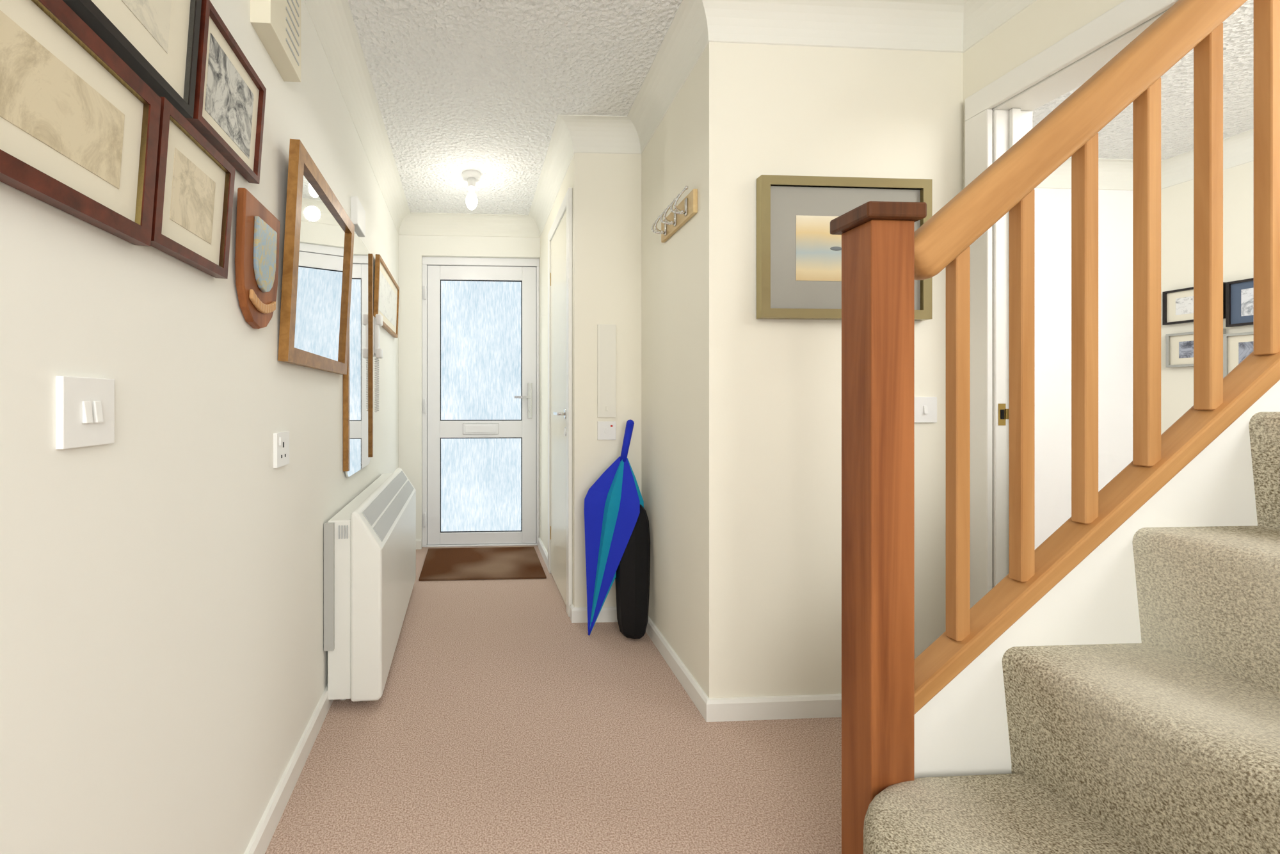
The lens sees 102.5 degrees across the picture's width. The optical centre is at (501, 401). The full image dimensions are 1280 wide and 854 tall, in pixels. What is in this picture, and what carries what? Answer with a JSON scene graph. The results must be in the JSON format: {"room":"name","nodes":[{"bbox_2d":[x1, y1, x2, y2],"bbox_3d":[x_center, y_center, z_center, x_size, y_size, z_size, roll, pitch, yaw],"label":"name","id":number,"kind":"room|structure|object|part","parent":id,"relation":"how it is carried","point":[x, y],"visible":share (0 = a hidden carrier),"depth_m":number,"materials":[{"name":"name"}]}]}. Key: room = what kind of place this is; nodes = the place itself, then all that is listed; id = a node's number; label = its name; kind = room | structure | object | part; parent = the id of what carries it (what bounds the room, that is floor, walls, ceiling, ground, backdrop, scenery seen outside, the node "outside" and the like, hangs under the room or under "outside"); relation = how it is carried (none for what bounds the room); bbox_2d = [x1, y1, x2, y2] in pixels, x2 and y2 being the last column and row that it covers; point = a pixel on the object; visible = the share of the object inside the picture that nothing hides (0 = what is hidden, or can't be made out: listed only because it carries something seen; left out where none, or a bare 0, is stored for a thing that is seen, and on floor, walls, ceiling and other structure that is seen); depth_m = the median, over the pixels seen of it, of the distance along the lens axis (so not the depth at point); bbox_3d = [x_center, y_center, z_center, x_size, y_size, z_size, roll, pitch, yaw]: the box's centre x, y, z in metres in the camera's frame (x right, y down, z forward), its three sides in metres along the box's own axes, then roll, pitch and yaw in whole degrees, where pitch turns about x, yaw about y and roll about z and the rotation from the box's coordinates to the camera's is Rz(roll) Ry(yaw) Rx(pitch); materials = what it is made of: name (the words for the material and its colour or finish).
{"room":"home entrance hallway","nodes":[
{"label":"home entrance hallway","id":0,"kind":"room"},
{"bbox_2d":[0,0,398,853],"bbox_3d":[-0.636,-0.135,1.327,0.120,2.370,4.721,0,0,-4],"label":"wall","id":1,"kind":"structure","parent":0,"point":[164,659],"depth_m":0.79,"materials":[{"name":"white paint"}]},
{"bbox_2d":[0,0,161,246],"bbox_3d":[-0.502,-0.334,0.575,0.037,0.217,0.300,0,0,-4],"label":"picture frame","id":2,"kind":"object","parent":1,"relation":"attached to","point":[79,128],"visible":1,"depth_m":0.58,"materials":[{"name":"brown wood"}]},
{"bbox_2d":[55,375,114,449],"bbox_3d":[-0.521,0.013,0.632,0.016,0.087,0.087,0,0,-3],"label":"light switch","id":3,"kind":"object","parent":1,"relation":"attached to","point":[85,406],"visible":1,"depth_m":0.62,"materials":[{"name":"white plastic"}]},
{"bbox_2d":[62,0,201,118],"bbox_3d":[-0.507,-0.611,0.683,0.041,0.271,0.310,0,0,-4],"label":"picture frame","id":4,"kind":"object","parent":1,"relation":"attached to","point":[158,40],"visible":0.98,"depth_m":0.74,"materials":[{"name":"black painted wood"},{"name":"paper"}]},
{"bbox_2d":[150,96,235,279],"bbox_3d":[-0.521,-0.343,0.845,0.037,0.213,0.226,0,0,-4],"label":"picture frame","id":5,"kind":"object","parent":1,"relation":"attached to","point":[194,184],"visible":0.84,"depth_m":0.83,"materials":[{"name":"brown wood"}]},
{"bbox_2d":[185,0,266,183],"bbox_3d":[-0.530,-0.589,0.979,0.037,0.212,0.254,0,0,-4],"label":"picture frame","id":6,"kind":"object","parent":1,"relation":"attached to","point":[229,104],"visible":0.84,"depth_m":0.96,"materials":[{"name":"brown wood"}]},
{"bbox_2d":[234,187,280,328],"bbox_3d":[-0.542,-0.304,1.125,0.037,0.278,0.194,0,0,-3],"label":"wall plaque","id":7,"kind":"object","parent":1,"relation":"attached to","point":[257,239],"visible":1,"depth_m":1.08,"materials":[{"name":"brown wood"}]},
{"bbox_2d":[250,0,300,81],"bbox_3d":[-0.547,-0.985,1.223,0.049,0.269,0.209,0,0,-3],"label":"door chime","id":8,"kind":"object","parent":1,"relation":"attached to","point":[276,23],"visible":1,"depth_m":1.21,"materials":[{"name":"beige plastic"}]},
{"bbox_2d":[273,431,289,467],"bbox_3d":[-0.568,0.122,1.295,0.015,0.087,0.087,0,0,-3],"label":"wall socket","id":9,"kind":"object","parent":1,"relation":"attached to","point":[281,440],"visible":1,"depth_m":1.28,"materials":[{"name":"white plastic"}]},
{"bbox_2d":[277,138,354,374],"bbox_3d":[-0.565,-0.389,1.592,0.055,0.570,0.631,0,0,-4],"label":"wall mirror","id":10,"kind":"object","parent":1,"relation":"attached to","point":[319,233],"visible":1,"depth_m":1.48,"materials":[{"name":"brown wood"}]},
{"bbox_2d":[243,538,421,853],"bbox_3d":[-0.527,1.016,1.273,0.165,0.068,4.600,0,0,-3],"label":"baseboard","id":11,"kind":"structure","parent":1,"relation":"attached to","point":[261,838],"depth_m":1.32,"materials":[{"name":"white wood"}]},
{"bbox_2d":[343,216,373,476],"bbox_3d":[-0.626,-0.213,2.212,0.020,1.029,0.522,0,0,-4],"label":"wall mirror","id":12,"kind":"object","parent":1,"relation":"attached to","point":[358,383],"visible":0.88,"depth_m":2.21,"materials":[{"name":"brown wood"}]},
{"bbox_2d":[350,196,365,236],"bbox_3d":[-0.621,-0.802,2.170,0.030,0.117,0.168,0,0,-4],"label":"sensor","id":13,"kind":"object","parent":1,"relation":"attached to","point":[358,212],"visible":0.87,"depth_m":2.11,"materials":[{"name":"white plastic"}]},
{"bbox_2d":[373,314,382,412],"bbox_3d":[-0.629,-0.194,2.518,0.059,0.493,0.072,0,0,-3],"label":"handset","id":14,"kind":"object","parent":1,"relation":"attached to","point":[377,321],"visible":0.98,"depth_m":2.50,"materials":[{"name":"white plastic"}]},
{"bbox_3d":[-0.626,-0.087,2.518,0.025,0.280,0.025,0,0,-3],"label":"cord","id":15,"kind":"part","parent":14,"relation":"part of","materials":[{"name":"white plastic"}]},
{"bbox_2d":[373,254,399,337],"bbox_3d":[-0.671,-0.596,2.960,0.034,0.336,0.763,0,0,-4],"label":"picture frame","id":16,"kind":"object","parent":1,"relation":"attached to","point":[386,290],"visible":0.92,"depth_m":2.88,"materials":[{"name":"brown wood"}]},
{"bbox_2d":[398,234,540,547],"bbox_3d":[-0.229,-0.135,3.653,1.258,2.370,0.120,0,0,-3],"label":"wall","id":17,"kind":"structure","parent":0,"point":[412,248],"depth_m":3.57,"materials":[{"name":"white paint"}]},
{"bbox_2d":[422,256,539,547],"bbox_3d":[-0.146,0.000,3.651,0.853,2.100,0.133,0,0,-3],"label":"door","id":18,"kind":"structure","parent":17,"relation":"in","point":[480,316],"depth_m":3.65,"materials":[{"name":"white plastic"}]},
{"bbox_3d":[-0.146,0.606,3.667,0.599,0.691,0.012,0,0,-3],"label":"pane","id":19,"kind":"part","parent":18,"relation":"part of","materials":[{"name":"clear glass"}]},
{"bbox_3d":[-0.146,-0.378,3.667,0.599,1.027,0.012,0,0,-3],"label":"pane","id":20,"kind":"part","parent":18,"relation":"part of","materials":[{"name":"clear glass"}]},
{"bbox_3d":[0.161,-0.010,3.630,0.134,0.260,0.058,0,0,-3],"label":"handle","id":21,"kind":"part","parent":18,"relation":"part of","materials":[{"name":"silver metal"}]},
{"bbox_2d":[264,545,841,853],"bbox_3d":[1.585,1.075,1.238,4.800,0.050,5.500,0,0,-3],"label":"floor","id":22,"kind":"structure","parent":0,"point":[498,724],"depth_m":1.47,"materials":[{"name":"carpet"}]},
{"bbox_2d":[323,467,415,701],"bbox_3d":[-0.539,0.712,2.273,0.202,0.676,1.171,0,0,-3],"label":"heater","id":23,"kind":"object","parent":22,"relation":"on","point":[370,544],"visible":1,"depth_m":1.70,"materials":[{"name":"white metal"}]},
{"bbox_3d":[-0.592,0.709,2.271,0.096,0.613,1.143,0,0,-3],"label":"casing","id":24,"kind":"part","parent":23,"relation":"part of","materials":[{"name":"white metal"}]},
{"bbox_2d":[362,470,414,541],"bbox_3d":[-0.488,0.437,2.278,0.087,0.104,1.067,0,0,-3],"label":"grille","id":25,"kind":"object","parent":23,"relation":"attached to","point":[383,509],"depth_m":2.09,"materials":[{"name":"grey metal"}]},
{"bbox_2d":[418,546,546,581],"bbox_3d":[-0.123,1.043,3.253,0.753,0.014,0.615,0,0,-3],"label":"door mat","id":26,"kind":"object","parent":22,"relation":"on","point":[511,562],"depth_m":3.19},
{"bbox_2d":[584,419,643,635],"bbox_3d":[0.516,0.560,2.282,0.274,0.958,0.144,0,0,1],"label":"umbrella","id":27,"kind":"object","parent":22,"relation":"on","point":[612,504],"visible":0.99,"depth_m":2.24,"materials":[{"name":"blue fabric"}]},
{"bbox_2d":[615,504,650,638],"bbox_3d":[0.594,0.723,2.238,0.156,0.634,0.133,0,0,-3],"label":"umbrella","id":28,"kind":"object","parent":22,"relation":"on","point":[633,571],"visible":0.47,"depth_m":2.20,"materials":[{"name":"black fabric"}]},
{"bbox_2d":[830,0,1279,853],"bbox_3d":[1.647,-0.101,0.707,1.995,2.301,0.973,0,0,-3],"label":"staircase","id":29,"kind":"structure","parent":22,"relation":"on","point":[1117,690],"depth_m":1.08,"materials":[{"name":"wood"}]},
{"bbox_3d":[0.820,0.334,1.090,0.095,1.432,0.088,0,0,-3],"label":"newel post","id":30,"kind":"part","parent":29,"relation":"part of","materials":[{"name":"brown wood"}]},
{"bbox_3d":[1.439,-0.761,1.125,1.426,0.095,0.062,-41,2,-2],"label":"handrail","id":31,"kind":"part","parent":29,"relation":"part of","materials":[{"name":"brown wood"}]},
{"bbox_2d":[539,42,963,698],"bbox_3d":[0.636,-0.135,2.557,0.843,2.370,2.433,0,0,-31],"label":"wall","id":32,"kind":"structure","parent":0,"point":[734,456],"depth_m":1.69,"materials":[{"name":"white paint"}]},
{"bbox_2d":[547,187,572,616],"bbox_3d":[0.320,0.002,2.776,0.021,2.097,0.684,0,0,-3],"label":"door frame","id":33,"kind":"structure","parent":32,"relation":"in","point":[566,204],"depth_m":2.46,"materials":[{"name":"white wood"}]},
{"bbox_2d":[550,209,566,605],"bbox_3d":[0.301,0.030,2.779,0.058,2.024,0.561,0,0,-3],"label":"door","id":34,"kind":"structure","parent":33,"relation":"attached to","point":[558,274],"depth_m":2.74,"materials":[{"name":"beige wood"}]},
{"bbox_3d":[0.306,0.103,2.592,0.048,0.138,0.136,0,0,-3],"label":"handle","id":35,"kind":"part","parent":34,"relation":"part of","materials":[{"name":"silver metal"}]},
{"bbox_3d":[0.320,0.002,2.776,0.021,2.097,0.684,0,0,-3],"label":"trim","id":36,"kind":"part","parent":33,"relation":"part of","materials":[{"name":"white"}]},
{"bbox_2d":[597,421,615,439],"bbox_3d":[0.505,0.136,2.389,0.087,0.087,0.015,0,0,-3],"label":"switch","id":37,"kind":"object","parent":32,"relation":"attached to","point":[606,430],"visible":1,"depth_m":2.39,"materials":[{"name":"white plastic"}]},
{"bbox_2d":[651,185,697,242],"bbox_3d":[0.650,-0.715,1.911,0.069,0.104,0.333,0,0,-1],"label":"coat hook rack","id":38,"kind":"object","parent":32,"relation":"attached to","point":[687,208],"visible":1,"depth_m":1.87,"materials":[{"name":"brown wood"}]},
{"bbox_2d":[537,537,841,721],"bbox_3d":[0.606,1.016,2.440,0.788,0.068,2.334,0,0,-34],"label":"baseboard","id":39,"kind":"structure","parent":32,"relation":"attached to","point":[827,705],"depth_m":1.66,"materials":[{"name":"white wood"}]},
{"bbox_2d":[756,174,932,320],"bbox_3d":[1.143,-0.509,1.662,0.587,0.465,0.032,0,0,-3],"label":"painting","id":40,"kind":"object","parent":32,"relation":"attached to","point":[799,260],"visible":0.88,"depth_m":1.65,"materials":[{"name":"beige metal"}]},
{"bbox_2d":[914,396,936,422],"bbox_3d":[1.434,0.026,1.690,0.087,0.087,0.015,0,0,-3],"label":"light switch","id":41,"kind":"object","parent":32,"relation":"attached to","point":[925,408],"visible":0.81,"depth_m":1.69,"materials":[{"name":"white plastic"}]},
{"bbox_2d":[348,0,1253,215],"bbox_3d":[1.585,-1.345,1.238,4.800,0.050,5.500,0,0,-3],"label":"ceiling","id":42,"kind":"structure","parent":0,"point":[483,86],"depth_m":2.05,"materials":[{"name":"white paint"}]},
{"bbox_2d":[462,169,481,209],"bbox_3d":[-0.171,-1.217,2.892,0.112,0.206,0.112,0,0,-3],"label":"ceiling light","id":43,"kind":"object","parent":42,"relation":"attached to","point":[472,176],"depth_m":2.87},
{"bbox_2d":[303,0,1036,237],"bbox_3d":[0.493,-1.260,1.330,2.215,0.139,4.603,0,0,-3],"label":"coving","id":44,"kind":"structure","parent":42,"relation":"attached to","point":[932,25],"depth_m":1.74,"materials":[{"name":"white paint"}]},
{"bbox_2d":[1035,128,1253,190],"bbox_3d":[2.789,-1.260,0.713,2.059,0.139,4.123,0,0,-3],"label":"coving","id":45,"kind":"structure","parent":42,"relation":"attached to","point":[1113,174],"depth_m":2.74,"materials":[{"name":"white paint"}]},
{"bbox_2d":[963,0,1125,188],"bbox_3d":[1.653,-0.135,1.506,0.125,2.370,0.648,0,0,-3],"label":"wall","id":46,"kind":"structure","parent":0,"point":[1043,24],"depth_m":1.52,"materials":[{"name":"white paint"}]},
{"bbox_2d":[964,0,1178,607],"bbox_3d":[1.648,0.015,1.434,0.149,2.070,0.505,0,0,-3],"label":"doorway","id":47,"kind":"structure","parent":46,"relation":"in","point":[1065,66],"depth_m":1.60,"materials":[{"name":"white wood"}]},
{"bbox_2d":[998,403,1009,425],"bbox_3d":[1.613,0.040,1.602,0.036,0.070,0.004,0,0,-3],"label":"strike plate","id":48,"kind":"structure","parent":47,"relation":"attached to","point":[1003,413],"depth_m":1.60,"materials":[{"name":"gold metal"}]},
{"bbox_2d":[1034,188,1132,549],"bbox_3d":[2.733,-0.135,2.832,2.176,2.370,0.120,0,0,-3],"label":"wall","id":49,"kind":"structure","parent":0,"point":[1053,207],"depth_m":2.80,"materials":[{"name":"white paint"}]},
{"bbox_2d":[1160,160,1253,434],"bbox_3d":[3.877,-0.135,0.721,0.120,2.370,4.220,0,0,-3],"label":"wall","id":50,"kind":"structure","parent":0,"point":[1177,201],"depth_m":2.70,"materials":[{"name":"white paint"}]},
{"bbox_2d":[1162,282,1225,325],"bbox_3d":[3.697,-0.520,2.668,0.020,0.185,0.223,0,0,-3],"label":"picture frame","id":51,"kind":"object","parent":50,"relation":"attached to","point":[1177,304],"visible":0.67,"depth_m":2.72,"materials":[{"name":"black"}]},
{"bbox_2d":[1165,328,1226,367],"bbox_3d":[3.697,-0.283,2.661,0.020,0.183,0.210,0,0,-3],"label":"picture frame","id":52,"kind":"object","parent":50,"relation":"attached to","point":[1179,346],"visible":0.55,"depth_m":2.71,"materials":[{"name":"silver metal"}]},
{"bbox_2d":[1223,331,1253,378],"bbox_3d":[3.709,-0.229,2.444,0.020,0.235,0.220,0,0,-3],"label":"picture frame","id":53,"kind":"object","parent":50,"relation":"attached to","point":[1237,347],"visible":0.42,"depth_m":2.52,"materials":[{"name":"silver metal"}]},
{"bbox_2d":[1225,277,1253,327],"bbox_3d":[3.709,-0.496,2.439,0.020,0.228,0.214,0,0,-3],"label":"picture frame","id":54,"kind":"object","parent":50,"relation":"attached to","point":[1239,294],"visible":0.65,"depth_m":2.50,"materials":[{"name":"black"}]}
]}

